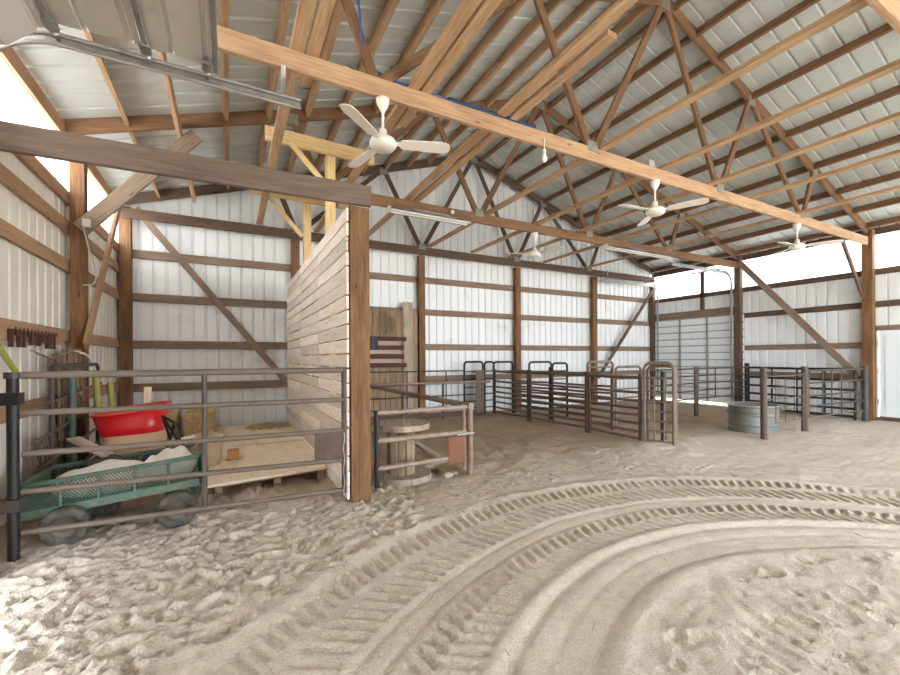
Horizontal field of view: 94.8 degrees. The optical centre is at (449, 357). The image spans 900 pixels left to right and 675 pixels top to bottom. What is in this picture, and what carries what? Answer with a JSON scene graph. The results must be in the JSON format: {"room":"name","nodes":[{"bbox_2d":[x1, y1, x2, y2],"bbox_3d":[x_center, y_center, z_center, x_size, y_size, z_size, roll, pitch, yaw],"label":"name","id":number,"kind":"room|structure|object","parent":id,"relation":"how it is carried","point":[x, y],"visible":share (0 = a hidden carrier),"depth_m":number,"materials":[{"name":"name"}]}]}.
{"room":"livestock barn","nodes":[
{"label":"livestock barn","id":0,"kind":"room"},
{"bbox_2d":[0,47,118,525],"bbox_3d":[-2.439,-0.546,1.305,0.072,3.820,11.793,0,0,-28],"label":"wall","id":1,"kind":"structure","parent":0,"point":[34,205],"depth_m":3.77,"materials":[{"name":"beige metal"}]},
{"bbox_2d":[0,324,62,348],"bbox_3d":[-3.494,-0.161,3.499,0.074,0.160,1.350,0,0,-28],"label":"board","id":2,"kind":"object","parent":1,"relation":"attached to","point":[11,334],"visible":1,"depth_m":3.34,"materials":[{"name":"wood"}]},
{"bbox_2d":[0,343,18,371],"bbox_3d":[-3.229,-0.040,2.985,0.038,0.321,0.386,0,0,-25],"label":"shaft","id":3,"kind":"object","parent":2,"relation":"hanging from","point":[3,353],"visible":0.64,"depth_m":3.04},
{"bbox_2d":[52,354,64,447],"bbox_3d":[-3.662,0.419,3.886,0.077,0.910,0.282,0,0,-28],"label":"rope coil","id":4,"kind":"object","parent":2,"relation":"hanging from","point":[60,387],"visible":0.7,"depth_m":3.86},
{"bbox_2d":[61,348,84,407],"bbox_3d":[-3.841,0.226,4.229,0.089,0.647,0.599,0,0,-28],"label":"rope coil","id":5,"kind":"object","parent":2,"relation":"hanging from","point":[70,357],"visible":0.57,"depth_m":4.19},
{"bbox_2d":[0,57,116,240],"bbox_3d":[-2.474,-2.101,1.291,0.041,0.710,11.793,0,0,-28],"label":"window","id":6,"kind":"structure","parent":1,"relation":"in","point":[16,105],"depth_m":3.67,"materials":[{"name":"white"}]},
{"bbox_2d":[0,0,218,79],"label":"door","id":7,"kind":"structure","parent":1,"relation":"in","point":[187,29],"depth_m":2.34,"materials":[{"name":"grey metal"}]},
{"bbox_2d":[118,162,650,433],"bbox_3d":[0.438,-1.605,9.488,12.788,5.907,0.072,0,0,-28],"label":"wall","id":8,"kind":"structure","parent":0,"point":[469,311],"depth_m":8.64,"materials":[{"name":"white metal"}]},
{"bbox_2d":[0,399,899,674],"bbox_3d":[3.046,1.263,4.166,13.280,0.170,12.100,0,0,-28],"label":"floor","id":9,"kind":"structure","parent":0,"point":[276,587],"depth_m":2.48,"materials":[{"name":"sand"}]},
{"bbox_2d":[0,372,24,561],"bbox_3d":[-2.772,0.728,2.601,0.122,1.275,0.090,0,0,-28],"label":"gate post","id":10,"kind":"object","parent":9,"relation":"on","point":[13,398],"visible":0.8,"depth_m":2.59,"materials":[{"name":"black metal"}]},
{"bbox_2d":[20,367,353,535],"bbox_3d":[-1.779,0.626,3.128,2.132,1.089,0.057,0,0,-28],"label":"gate","id":11,"kind":"object","parent":10,"relation":"attached to","point":[328,442],"visible":0.99,"depth_m":3.07,"materials":[{"name":"metal"}]},
{"bbox_2d":[31,431,64,476],"bbox_3d":[-3.552,0.982,3.675,0.081,0.593,0.567,0,0,-28],"label":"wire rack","id":12,"kind":"object","parent":9,"relation":"on","point":[58,445],"visible":0.22,"depth_m":3.60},
{"bbox_2d":[34,363,102,478],"bbox_3d":[-3.638,0.660,4.044,0.081,1.220,1.842,0,0,-28],"label":"gate","id":13,"kind":"object","parent":9,"relation":"on","point":[72,382],"visible":0.57,"depth_m":3.85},
{"bbox_2d":[92,378,101,406],"bbox_3d":[-3.723,0.466,4.373,0.249,0.531,0.058,0,0,41],"label":"tool","id":14,"kind":"object","parent":13,"relation":"attached to","point":[96,381],"visible":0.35,"depth_m":4.38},
{"bbox_2d":[55,414,81,472],"bbox_3d":[-3.815,0.903,4.152,0.097,0.749,0.480,0,0,-28],"label":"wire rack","id":15,"kind":"object","parent":9,"relation":"on","point":[64,456],"visible":0.13,"depth_m":4.07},
{"bbox_2d":[69,162,88,468],"bbox_3d":[-3.979,-0.478,4.442,0.125,3.740,0.130,0,0,-28],"label":"timber post","id":16,"kind":"object","parent":9,"relation":"on","point":[78,173],"visible":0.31,"depth_m":4.39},
{"bbox_2d":[82,208,121,348],"bbox_3d":[-4.164,-1.137,4.997,0.040,2.081,1.649,0,0,-28],"label":"diagonal brace","id":17,"kind":"object","parent":16,"relation":"attached to","point":[93,312],"visible":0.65,"depth_m":4.78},
{"bbox_2d":[20,443,201,546],"bbox_3d":[-2.524,1.018,3.211,1.052,0.531,0.656,0,0,-28],"label":"cart","id":18,"kind":"object","parent":9,"relation":"on","point":[184,492],"visible":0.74,"depth_m":3.02,"materials":[{"name":"metal"}]},
{"bbox_2d":[50,459,145,497],"bbox_3d":[-2.661,0.912,3.180,0.600,0.236,0.400,0,0,-38],"label":"sack","id":19,"kind":"object","parent":18,"relation":"in","point":[111,463],"visible":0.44,"depth_m":3.12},
{"bbox_2d":[85,454,125,467],"bbox_3d":[-2.764,0.862,3.330,0.260,0.188,0.160,0,0,-28],"label":"bag","id":20,"kind":"object","parent":18,"relation":"in","point":[97,459],"visible":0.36,"depth_m":3.28,"materials":[{"name":"fabric"}]},
{"bbox_2d":[66,436,114,456],"bbox_3d":[-2.926,0.722,3.368,0.422,0.129,0.100,0,0,18],"label":"board","id":21,"kind":"object","parent":20,"relation":"on","point":[79,441],"visible":0.77,"depth_m":3.37,"materials":[{"name":"brown wood"}]},
{"bbox_2d":[143,445,195,480],"bbox_3d":[-2.309,0.864,3.413,0.340,0.259,0.380,0,0,-10],"label":"sack","id":22,"kind":"object","parent":18,"relation":"on","point":[180,451],"visible":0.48,"depth_m":3.36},
{"bbox_2d":[119,206,132,405],"bbox_3d":[-5.042,-0.472,6.441,0.150,3.740,0.130,0,0,-28],"label":"timber post","id":23,"kind":"object","parent":9,"relation":"on","point":[125,224],"visible":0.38,"depth_m":6.39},
{"bbox_2d":[89,400,171,461],"bbox_3d":[-3.064,0.866,4.088,0.708,0.833,0.686,0,0,-28],"label":"wheelbarrow","id":24,"kind":"object","parent":9,"relation":"on","point":[131,426],"visible":0.41,"depth_m":3.84,"materials":[{"name":"red plastic"}]},
{"bbox_2d":[92,402,169,436],"bbox_3d":[-3.108,0.673,4.065,0.585,0.420,0.660,0,0,-28],"label":"tray","id":25,"kind":"object","parent":24,"relation":"on","point":[131,423],"depth_m":3.83,"materials":[{"name":"red plastic"}]},
{"bbox_2d":[101,430,166,453],"bbox_3d":[-3.092,0.802,4.079,0.505,0.191,0.550,0,0,-28],"label":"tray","id":26,"kind":"object","parent":24,"relation":"on","point":[143,435],"depth_m":3.86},
{"bbox_2d":[161,409,182,447],"bbox_3d":[-4.283,1.045,6.196,0.502,0.527,0.800,0,0,-28],"label":"bale","id":27,"kind":"object","parent":9,"relation":"on","point":[175,416],"visible":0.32,"depth_m":6.12,"materials":[{"name":"plant"}]},
{"bbox_2d":[161,415,194,446],"bbox_3d":[-2.603,0.876,3.902,0.300,0.684,0.273,0,0,35],"label":"folding stand","id":28,"kind":"object","parent":9,"relation":"on","point":[164,418],"visible":0.56,"depth_m":3.88,"materials":[{"name":"black metal"}]},
{"bbox_2d":[184,408,218,436],"bbox_3d":[-3.808,1.022,6.355,0.469,0.580,0.930,0,0,-28],"label":"bale","id":29,"kind":"object","parent":9,"relation":"on","point":[192,417],"visible":0.59,"depth_m":6.00,"materials":[{"name":"plant"}]},
{"bbox_2d":[208,422,325,492],"bbox_3d":[-2.554,1.227,5.553,1.095,0.175,3.550,0,0,-28],"label":"platform","id":30,"kind":"object","parent":9,"relation":"on","point":[267,451],"visible":0.66,"depth_m":4.75,"materials":[{"name":"brown wood"}]},
{"bbox_2d":[185,433,223,466],"bbox_3d":[-2.658,0.997,4.473,0.384,0.312,0.384,0,0,-28],"label":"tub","id":31,"kind":"object","parent":30,"relation":"on","point":[214,449],"visible":0.35,"depth_m":4.41,"materials":[{"name":"beige wood"}]},
{"bbox_2d":[236,421,290,430],"bbox_3d":[-2.990,1.114,6.810,0.745,0.140,0.849,0,0,20],"label":"straw","id":32,"kind":"object","parent":30,"relation":"on","point":[269,425],"visible":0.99,"depth_m":6.75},
{"bbox_2d":[291,240,299,414],"bbox_3d":[-2.840,-0.384,7.612,0.140,3.540,0.120,0,0,-28],"label":"timber post","id":33,"kind":"object","parent":9,"relation":"on","point":[295,244],"visible":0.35,"depth_m":7.56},
{"bbox_2d":[303,203,311,385],"bbox_3d":[-2.265,-0.547,6.578,0.110,3.820,0.130,0,0,-28],"label":"timber post","id":34,"kind":"object","parent":9,"relation":"on","point":[306,207],"visible":0.35,"depth_m":6.53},
{"bbox_2d":[252,190,349,209],"bbox_3d":[-2.297,-2.517,6.476,1.452,0.180,0.045,0,0,-28],"label":"cross beam","id":35,"kind":"structure","parent":34,"relation":"on","point":[281,196],"depth_m":6.45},
{"bbox_2d":[268,194,303,237],"bbox_3d":[-2.520,-2.171,6.311,0.545,0.610,0.040,0,0,-28],"label":"knee brace","id":36,"kind":"object","parent":35,"relation":"attached to","point":[270,198],"visible":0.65,"depth_m":6.30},
{"bbox_2d":[287,208,349,499],"bbox_3d":[-1.862,0.019,5.564,0.125,2.683,4.287,0,0,-28],"label":"wall","id":37,"kind":"structure","parent":9,"relation":"on","point":[301,290],"depth_m":4.67,"materials":[{"name":"wood"}]},
{"bbox_2d":[325,155,336,420],"bbox_3d":[-1.458,-0.551,5.059,0.100,3.820,0.130,0,0,-28],"label":"timber post","id":38,"kind":"object","parent":9,"relation":"on","point":[330,209],"visible":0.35,"depth_m":5.00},
{"bbox_2d":[265,125,373,165],"bbox_3d":[-1.520,-2.521,4.941,1.262,0.180,0.045,0,0,-28],"label":"cross beam","id":39,"kind":"structure","parent":38,"relation":"attached to","point":[304,142],"depth_m":4.90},
{"bbox_2d":[288,141,322,177],"bbox_3d":[-1.637,-2.240,4.833,0.473,0.482,0.040,0,0,-28],"label":"knee brace","id":40,"kind":"object","parent":39,"relation":"attached to","point":[291,144],"visible":0.65,"depth_m":4.79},
{"bbox_2d":[346,205,370,502],"bbox_3d":[-0.831,0.015,3.749,0.175,2.720,0.150,0,0,-28],"label":"timber post","id":41,"kind":"object","parent":9,"relation":"on","point":[359,456],"visible":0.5,"depth_m":3.68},
{"bbox_2d":[0,120,370,207],"bbox_3d":[-1.865,-1.414,3.098,2.601,0.210,0.045,0,0,-27],"label":"header beam","id":42,"kind":"structure","parent":41,"relation":"attached to","point":[16,138],"depth_m":2.99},
{"bbox_2d":[312,302,417,422],"bbox_3d":[-1.626,0.055,8.140,2.166,2.410,0.095,0,0,-28],"label":"partition","id":43,"kind":"object","parent":9,"relation":"on","point":[406,326],"depth_m":8.45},
{"bbox_2d":[336,336,406,367],"bbox_3d":[-1.538,-0.118,8.170,1.460,0.616,0.030,0,0,-28],"label":"flag","id":44,"kind":"object","parent":43,"relation":"attached to","point":[380,350],"visible":0.33,"depth_m":8.29,"materials":[{"name":"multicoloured wood"}]},
{"bbox_2d":[379,418,430,486],"bbox_3d":[-0.498,0.971,4.354,0.600,0.585,0.600,0,0,-28],"label":"spool","id":45,"kind":"object","parent":9,"relation":"on","point":[400,451],"visible":0.84,"depth_m":4.22,"materials":[{"name":"grey wood"}]},
{"bbox_2d":[370,370,462,411],"bbox_3d":[-0.664,0.759,8.582,2.222,0.992,0.024,0,0,-28],"label":"wire fence","id":46,"kind":"object","parent":9,"relation":"on","point":[446,395],"visible":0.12,"depth_m":8.46,"materials":[{"name":"black metal"}]},
{"bbox_2d":[417,255,425,412],"bbox_3d":[-0.606,-0.396,8.800,0.140,3.540,0.100,0,0,-28],"label":"timber post","id":47,"kind":"object","parent":9,"relation":"on","point":[420,259],"visible":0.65,"depth_m":8.76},
{"bbox_2d":[370,385,473,418],"bbox_3d":[-0.718,0.910,6.213,0.068,0.849,4.050,0,0,-28],"label":"pipe rail","id":48,"kind":"object","parent":9,"relation":"on","point":[402,393],"visible":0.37,"depth_m":5.59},
{"bbox_2d":[370,409,484,423],"bbox_3d":[-0.422,1.213,8.630,2.651,0.140,0.030,0,0,-26],"label":"plank","id":49,"kind":"object","parent":9,"relation":"on","point":[423,416],"visible":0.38,"depth_m":8.57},
{"bbox_2d":[370,380,490,418],"bbox_3d":[-0.364,0.912,8.497,2.682,0.841,0.052,0,0,-23],"label":"pipe rail","id":50,"kind":"object","parent":9,"relation":"on","point":[481,381],"visible":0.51,"depth_m":8.54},
{"bbox_2d":[415,441,451,464],"bbox_3d":[-0.196,1.117,4.820,0.495,0.238,0.100,0,0,28],"label":"plank","id":51,"kind":"object","parent":9,"relation":"on","point":[418,444],"visible":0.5,"depth_m":4.83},
{"bbox_2d":[435,463,466,474],"bbox_3d":[0.001,1.216,4.547,0.331,0.146,0.376,0,0,-28],"label":"scraps","id":52,"kind":"object","parent":9,"relation":"on","point":[452,468],"visible":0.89,"depth_m":4.50,"materials":[{"name":"beige"}]},
{"bbox_2d":[467,405,472,475],"bbox_3d":[0.215,0.927,4.450,0.068,0.845,0.066,0,0,-28],"label":"post","id":53,"kind":"object","parent":9,"relation":"on","point":[469,411],"visible":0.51,"depth_m":4.42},
{"bbox_2d":[374,404,474,488],"bbox_3d":[-0.217,0.837,4.098,1.128,0.710,0.073,0,0,-34],"label":"gate","id":54,"kind":"object","parent":53,"relation":"attached to","point":[456,445],"visible":1,"depth_m":4.07,"materials":[{"name":"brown metal"}]},
{"bbox_2d":[463,361,483,407],"bbox_3d":[0.523,0.686,9.111,0.519,1.244,0.042,0,0,-28],"label":"gate","id":55,"kind":"object","parent":9,"relation":"on","point":[465,362],"visible":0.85,"depth_m":9.02,"materials":[{"name":"black metal"}]},
{"bbox_2d":[476,370,483,411],"bbox_3d":[0.663,0.728,9.120,0.210,0.920,0.015,0,0,-28],"label":"sheet","id":56,"kind":"object","parent":55,"relation":"hanging from","point":[479,373],"visible":1,"depth_m":9.11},
{"bbox_2d":[494,369,527,420],"bbox_3d":[1.282,0.769,8.745,0.052,1.050,1.086,0,0,-34],"label":"panel","id":57,"kind":"object","parent":9,"relation":"on","point":[495,370],"visible":0.91,"depth_m":8.72,"materials":[{"name":"metal"}]},
{"bbox_2d":[513,267,521,409],"bbox_3d":[1.628,-0.407,9.989,0.140,3.540,0.120,0,0,-28],"label":"timber post","id":58,"kind":"object","parent":9,"relation":"on","point":[517,270],"visible":0.65,"depth_m":9.94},
{"bbox_2d":[513,366,549,418],"bbox_3d":[1.772,0.742,9.005,0.052,1.100,1.090,0,0,-35],"label":"panel","id":59,"kind":"object","parent":9,"relation":"on","point":[514,367],"visible":0.52,"depth_m":8.98,"materials":[{"name":"metal"}]},
{"bbox_2d":[529,370,586,431],"bbox_3d":[1.964,0.766,7.652,0.052,1.050,1.452,0,0,-31],"label":"panel","id":60,"kind":"object","parent":9,"relation":"on","point":[531,372],"visible":0.97,"depth_m":7.59,"materials":[{"name":"metal"}]},
{"bbox_2d":[551,367,611,428],"bbox_3d":[2.494,0.738,7.934,0.052,1.100,1.456,0,0,-33],"label":"panel","id":61,"kind":"object","parent":9,"relation":"on","point":[552,368],"visible":0.56,"depth_m":8.00,"materials":[{"name":"metal"}]},
{"bbox_2d":[590,276,597,401],"bbox_3d":[3.897,-0.420,11.196,0.140,3.540,0.120,0,0,-28],"label":"timber post","id":62,"kind":"object","parent":9,"relation":"on","point":[593,280],"visible":0.65,"depth_m":11.15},
{"bbox_2d":[598,289,653,378],"bbox_3d":[4.993,-0.735,11.686,2.347,2.580,0.040,0,0,-28],"label":"diagonal brace","id":63,"kind":"object","parent":62,"relation":"attached to","point":[652,290],"visible":0.85,"depth_m":11.69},
{"bbox_2d":[586,360,614,432],"bbox_3d":[2.608,0.671,7.162,0.657,1.252,0.042,0,0,-28],"label":"gate","id":64,"kind":"object","parent":9,"relation":"on","point":[606,361],"visible":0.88,"depth_m":7.14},
{"bbox_2d":[308,407,898,667],"bbox_3d":[2.727,1.226,6.538,9.954,0.018,6.624,0,0,-28],"label":"dirt clumps","id":65,"kind":"object","parent":9,"relation":"on","point":[427,486],"visible":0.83,"depth_m":3.81,"materials":[{"name":"beige"}]},
{"bbox_2d":[588,372,641,440],"bbox_3d":[2.564,0.762,6.516,0.052,1.050,1.083,0,0,-24],"label":"panel","id":66,"kind":"object","parent":9,"relation":"on","point":[639,377],"visible":0.91,"depth_m":6.41,"materials":[{"name":"metal"}]},
{"bbox_2d":[614,365,641,425],"bbox_3d":[3.232,0.716,7.494,0.704,1.157,0.042,0,0,-28],"label":"gate","id":67,"kind":"object","parent":9,"relation":"on","point":[629,366],"visible":0.65,"depth_m":7.38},
{"bbox_2d":[649,284,655,398],"bbox_3d":[6.037,-0.431,12.334,0.120,3.540,0.120,0,0,-28],"label":"timber post","id":68,"kind":"object","parent":9,"relation":"on","point":[652,334],"visible":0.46,"depth_m":12.29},
{"bbox_2d":[642,361,675,445],"bbox_3d":[2.950,0.671,5.846,0.431,1.249,0.047,0,0,40],"label":"gate","id":69,"kind":"object","parent":9,"relation":"on","point":[646,364],"visible":0.92,"depth_m":5.82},
{"bbox_2d":[646,365,677,443],"bbox_3d":[3.024,0.694,5.917,0.043,1.202,0.424,0,0,-42],"label":"gate","id":70,"kind":"object","parent":9,"relation":"on","point":[649,367],"visible":0.53,"depth_m":6.04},
{"bbox_2d":[660,371,666,440],"bbox_3d":[3.092,0.755,5.992,0.080,1.120,0.080,0,0,-28],"label":"post","id":71,"kind":"object","parent":9,"relation":"on","point":[662,373],"visible":0.56,"depth_m":5.97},
{"bbox_2d":[642,367,696,415],"bbox_3d":[4.360,0.738,8.207,1.883,1.080,0.039,0,0,-31],"label":"panel","id":72,"kind":"object","parent":9,"relation":"on","point":[694,368],"visible":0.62,"depth_m":8.47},
{"bbox_2d":[699,366,747,401],"bbox_3d":[6.172,0.728,9.324,2.254,1.080,0.039,0,0,-31],"label":"panel","id":73,"kind":"object","parent":9,"relation":"on","point":[746,367],"visible":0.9,"depth_m":9.39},
{"bbox_2d":[734,256,742,401],"bbox_3d":[7.146,-0.587,10.247,0.130,3.840,0.140,0,0,-28],"label":"timber post","id":74,"kind":"object","parent":9,"relation":"on","point":[738,272],"visible":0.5,"depth_m":10.20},
{"bbox_2d":[672,259,732,401],"bbox_3d":[5.993,-0.641,9.774,2.368,3.480,0.056,0,0,-28],"label":"door track","id":75,"kind":"object","parent":74,"relation":"attached to","point":[679,264],"visible":0.99,"depth_m":10.30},
{"bbox_2d":[737,260,860,377],"bbox_3d":[7.595,-0.989,9.186,0.040,2.801,2.262,0,0,-28],"label":"diagonal brace","id":76,"kind":"object","parent":74,"relation":"attached to","point":[796,317],"visible":0.88,"depth_m":9.07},
{"bbox_2d":[726,402,780,433],"bbox_3d":[5.160,1.008,7.046,0.864,0.452,0.737,0,0,-28],"label":"tank","id":77,"kind":"object","parent":9,"relation":"on","point":[748,422],"visible":0.86,"depth_m":6.79,"materials":[{"name":"metal"}]},
{"bbox_2d":[760,368,767,439],"bbox_3d":[4.799,0.738,6.328,0.090,1.175,0.090,0,0,-28],"label":"fence post","id":78,"kind":"object","parent":9,"relation":"on","point":[763,371],"visible":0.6,"depth_m":6.29,"materials":[{"name":"wood"}]},
{"bbox_2d":[767,372,803,430],"bbox_3d":[5.398,0.757,6.661,1.268,1.030,0.027,0,0,-29],"label":"panel","id":79,"kind":"object","parent":9,"relation":"on","point":[802,374],"visible":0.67,"depth_m":6.76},
{"bbox_2d":[748,366,856,419],"bbox_3d":[7.491,0.729,8.933,0.048,1.064,1.939,0,0,-27],"label":"panel","id":80,"kind":"object","parent":9,"relation":"on","point":[854,416],"visible":0.75,"depth_m":8.72,"materials":[{"name":"black metal"}]},
{"bbox_2d":[801,366,808,431],"bbox_3d":[5.996,0.732,6.994,0.094,1.175,0.094,0,0,-28],"label":"fence post","id":81,"kind":"object","parent":9,"relation":"on","point":[804,369],"visible":0.58,"depth_m":6.95,"materials":[{"name":"metal"}]},
{"bbox_2d":[862,366,868,421],"bbox_3d":[8.020,0.729,7.991,0.100,1.160,0.100,0,0,-28],"label":"fence post","id":82,"kind":"object","parent":9,"relation":"on","point":[865,372],"visible":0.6,"depth_m":7.95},
{"bbox_2d":[808,368,863,417],"bbox_3d":[7.018,0.611,7.512,2.079,0.830,0.051,0,0,-26],"label":"gate","id":83,"kind":"object","parent":82,"relation":"attached to","point":[814,370],"visible":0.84,"depth_m":7.41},
{"bbox_2d":[861,229,875,419],"bbox_3d":[8.256,-0.593,8.160,0.140,3.840,0.160,0,0,-28],"label":"timber post","id":84,"kind":"object","parent":9,"relation":"on","point":[867,251],"visible":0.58,"depth_m":8.10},
{"bbox_2d":[841,238,863,296],"bbox_3d":[7.737,-1.725,7.955,0.976,1.051,0.040,0,0,-28],"label":"knee brace","id":85,"kind":"object","parent":84,"relation":"attached to","point":[844,246],"visible":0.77,"depth_m":7.93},
{"bbox_2d":[12,0,899,272],"bbox_3d":[3.166,-3.532,4.341,13.120,2.149,11.873,0,0,-28],"label":"ceiling","id":86,"kind":"structure","parent":0,"point":[511,48],"depth_m":5.84,"materials":[{"name":"wood"}]},
{"bbox_2d":[120,155,654,282],"bbox_3d":[0.461,-3.370,9.252,12.609,2.383,0.054,0,0,-28],"label":"roof truss","id":87,"kind":"object","parent":86,"relation":"attached to","point":[376,170],"visible":0.63,"depth_m":8.46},
{"bbox_2d":[135,207,286,384],"bbox_3d":[-3.899,-0.928,6.948,2.288,2.862,0.040,0,0,-28],"label":"diagonal brace","id":88,"kind":"object","parent":87,"relation":"attached to","point":[149,224],"visible":0.81,"depth_m":6.89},
{"bbox_2d":[63,99,737,267],"bbox_3d":[1.519,-3.376,7.262,12.609,2.383,0.054,0,0,-28],"label":"roof truss","id":89,"kind":"object","parent":86,"relation":"attached to","point":[105,125],"visible":0.52,"depth_m":6.47,"materials":[{"name":"wood"}]},
{"bbox_2d":[73,129,201,234],"bbox_3d":[-3.411,-1.971,4.578,1.159,1.337,0.045,0,0,-28],"label":"knee brace","id":90,"kind":"object","parent":89,"relation":"attached to","point":[138,182],"visible":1,"depth_m":4.50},
{"bbox_2d":[386,205,472,225],"bbox_3d":[-0.283,-2.134,6.198,1.358,0.087,0.220,0,0,-28],"label":"strip light","id":91,"kind":"object","parent":89,"relation":"hanging from","point":[415,213],"visible":1,"depth_m":6.15,"materials":[{"name":"white"}]},
{"bbox_2d":[507,232,562,261],"bbox_3d":[1.566,-1.971,7.142,1.006,0.427,0.886,0,0,-40],"label":"ceiling fan","id":92,"kind":"object","parent":89,"relation":"hanging from","point":[535,254],"visible":1,"depth_m":7.16,"materials":[{"name":"white metal"}]},
{"bbox_2d":[600,244,672,258],"bbox_3d":[3.822,-2.156,8.382,1.958,0.087,0.220,0,0,-28],"label":"strip light","id":93,"kind":"object","parent":89,"relation":"hanging from","point":[629,250],"visible":1,"depth_m":8.31,"materials":[{"name":"white"}]},
{"bbox_2d":[217,0,867,244],"bbox_3d":[2.632,-3.382,5.170,12.609,2.383,0.070,0,0,-28],"label":"roof truss","id":94,"kind":"object","parent":86,"relation":"attached to","point":[231,42],"depth_m":4.48,"materials":[{"name":"wood"}]},
{"bbox_2d":[0,29,300,109],"bbox_3d":[-1.875,-0.540,2.690,1.719,3.262,0.110,0,0,-28],"label":"door track","id":95,"kind":"object","parent":94,"relation":"hanging from","point":[69,42],"visible":0.75,"depth_m":2.65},
{"bbox_2d":[157,51,195,202],"bbox_3d":[-2.846,-2.594,4.259,0.042,0.130,5.580,0,0,-28],"label":"board","id":96,"kind":"object","parent":94,"relation":"attached to","point":[162,56],"visible":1,"depth_m":4.20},
{"bbox_2d":[256,0,315,224],"bbox_3d":[-1.180,-2.347,3.174,0.095,0.042,9.100,0,0,-28],"label":"board","id":97,"kind":"object","parent":94,"relation":"on","point":[305,8],"visible":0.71,"depth_m":3.56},
{"bbox_2d":[299,0,335,86],"bbox_3d":[-0.738,-2.349,2.587,0.095,0.042,2.150,0,0,-28],"label":"board","id":98,"kind":"object","parent":94,"relation":"on","point":[324,9],"visible":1,"depth_m":2.94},
{"bbox_2d":[339,95,449,167],"bbox_3d":[-0.438,-1.960,3.494,0.886,0.427,1.006,0,0,-10],"label":"ceiling fan","id":99,"kind":"object","parent":94,"relation":"hanging from","point":[382,143],"visible":1,"depth_m":3.46,"materials":[{"name":"white metal"}]},
{"bbox_2d":[314,0,481,232],"bbox_3d":[-0.332,-2.351,3.624,0.095,0.042,9.100,0,0,-28],"label":"board","id":100,"kind":"object","parent":94,"relation":"on","point":[466,8],"visible":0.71,"depth_m":3.24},
{"bbox_2d":[357,0,446,99],"bbox_3d":[0.003,-2.745,3.784,1.814,0.811,0.102,0,0,-31],"label":"cable","id":101,"kind":"object","parent":94,"relation":"hanging from","point":[358,1],"visible":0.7,"depth_m":3.36,"materials":[{"name":"blue plastic"}]},
{"bbox_2d":[397,0,501,127],"bbox_3d":[0.286,-2.354,2.707,0.095,0.042,3.300,0,0,-28],"label":"board","id":102,"kind":"object","parent":94,"relation":"on","point":[485,8],"visible":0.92,"depth_m":3.13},
{"bbox_2d":[369,0,638,236],"bbox_3d":[0.471,-2.355,4.052,0.095,0.042,9.100,0,0,-28],"label":"board","id":103,"kind":"object","parent":94,"relation":"on","point":[619,7],"visible":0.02,"depth_m":3.48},
{"bbox_2d":[412,29,616,201],"bbox_3d":[0.243,-2.354,4.780,0.095,0.042,4.000,0,0,-28],"label":"board","id":104,"kind":"object","parent":94,"relation":"on","point":[608,36],"visible":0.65,"depth_m":3.70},
{"bbox_2d":[427,0,867,247],"bbox_3d":[1.698,-2.362,4.705,0.095,0.042,9.100,0,0,-28],"label":"board","id":105,"kind":"object","parent":94,"relation":"on","point":[853,6],"visible":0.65,"depth_m":3.60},
{"bbox_2d":[618,179,708,225],"bbox_3d":[2.638,-1.976,5.044,0.886,0.427,1.006,0,0,38],"label":"ceiling fan","id":106,"kind":"object","parent":94,"relation":"hanging from","point":[655,210],"visible":1,"depth_m":5.03,"materials":[{"name":"white metal"}]},
{"bbox_2d":[470,59,899,252],"bbox_3d":[2.634,-2.367,5.202,0.095,0.042,9.100,0,0,-28],"label":"board","id":107,"kind":"object","parent":94,"relation":"on","point":[893,66],"visible":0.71,"depth_m":4.31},
{"bbox_2d":[508,111,899,257],"bbox_3d":[3.535,-2.372,5.681,0.095,0.042,9.100,0,0,-28],"label":"board","id":108,"kind":"object","parent":94,"relation":"on","point":[896,116],"visible":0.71,"depth_m":5.06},
{"bbox_2d":[543,149,899,262],"bbox_3d":[4.462,-2.377,6.175,0.095,0.042,9.100,0,0,-28],"label":"board","id":109,"kind":"object","parent":94,"relation":"on","point":[888,155],"visible":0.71,"depth_m":5.93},
{"bbox_2d":[585,185,899,268],"bbox_3d":[5.724,-2.383,6.846,0.095,0.042,9.100,0,0,-28],"label":"board","id":110,"kind":"object","parent":94,"relation":"on","point":[894,188],"visible":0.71,"depth_m":7.20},
{"bbox_2d":[769,223,843,255],"bbox_3d":[5.819,-1.993,6.743,0.886,0.427,1.006,0,0,32],"label":"ceiling fan","id":111,"kind":"object","parent":94,"relation":"hanging from","point":[797,245],"visible":1,"depth_m":6.72,"materials":[{"name":"white metal"}]},
{"bbox_2d":[864,0,899,34],"bbox_3d":[3.712,-3.388,3.140,12.609,2.383,0.054,0,0,-28],"label":"roof truss","id":112,"kind":"object","parent":86,"relation":"attached to","point":[889,10],"visible":1,"depth_m":2.64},
{"bbox_2d":[652,223,899,421],"bbox_3d":[8.838,-0.633,7.304,0.077,3.875,11.793,0,0,-28],"label":"wall","id":113,"kind":"structure","parent":0,"point":[831,305],"depth_m":9.20,"materials":[{"name":"white metal"}]},
{"bbox_2d":[600,270,658,395],"bbox_3d":[5.045,-0.636,11.557,2.368,3.480,0.056,0,0,-28],"label":"door track","id":114,"kind":"object","parent":113,"relation":"attached to","point":[601,279],"visible":0.95,"depth_m":11.97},
{"bbox_2d":[655,313,744,402],"bbox_3d":[6.647,0.033,11.313,0.085,2.255,2.533,0,0,-28],"label":"door","id":115,"kind":"structure","parent":113,"relation":"in","point":[701,342],"depth_m":11.13,"materials":[{"name":"metal"}]},
{"bbox_2d":[651,231,899,299],"bbox_3d":[8.856,-2.111,7.318,0.042,0.810,11.793,0,0,-28],"label":"window","id":116,"kind":"structure","parent":113,"relation":"in","point":[824,260],"depth_m":9.38,"materials":[{"name":"white"}]},
{"bbox_2d":[876,331,899,417],"bbox_3d":[8.593,0.311,7.694,0.082,1.690,0.955,0,0,-28],"label":"door","id":117,"kind":"structure","parent":113,"relation":"in","point":[887,342],"depth_m":7.96,"materials":[{"name":"white paint"}]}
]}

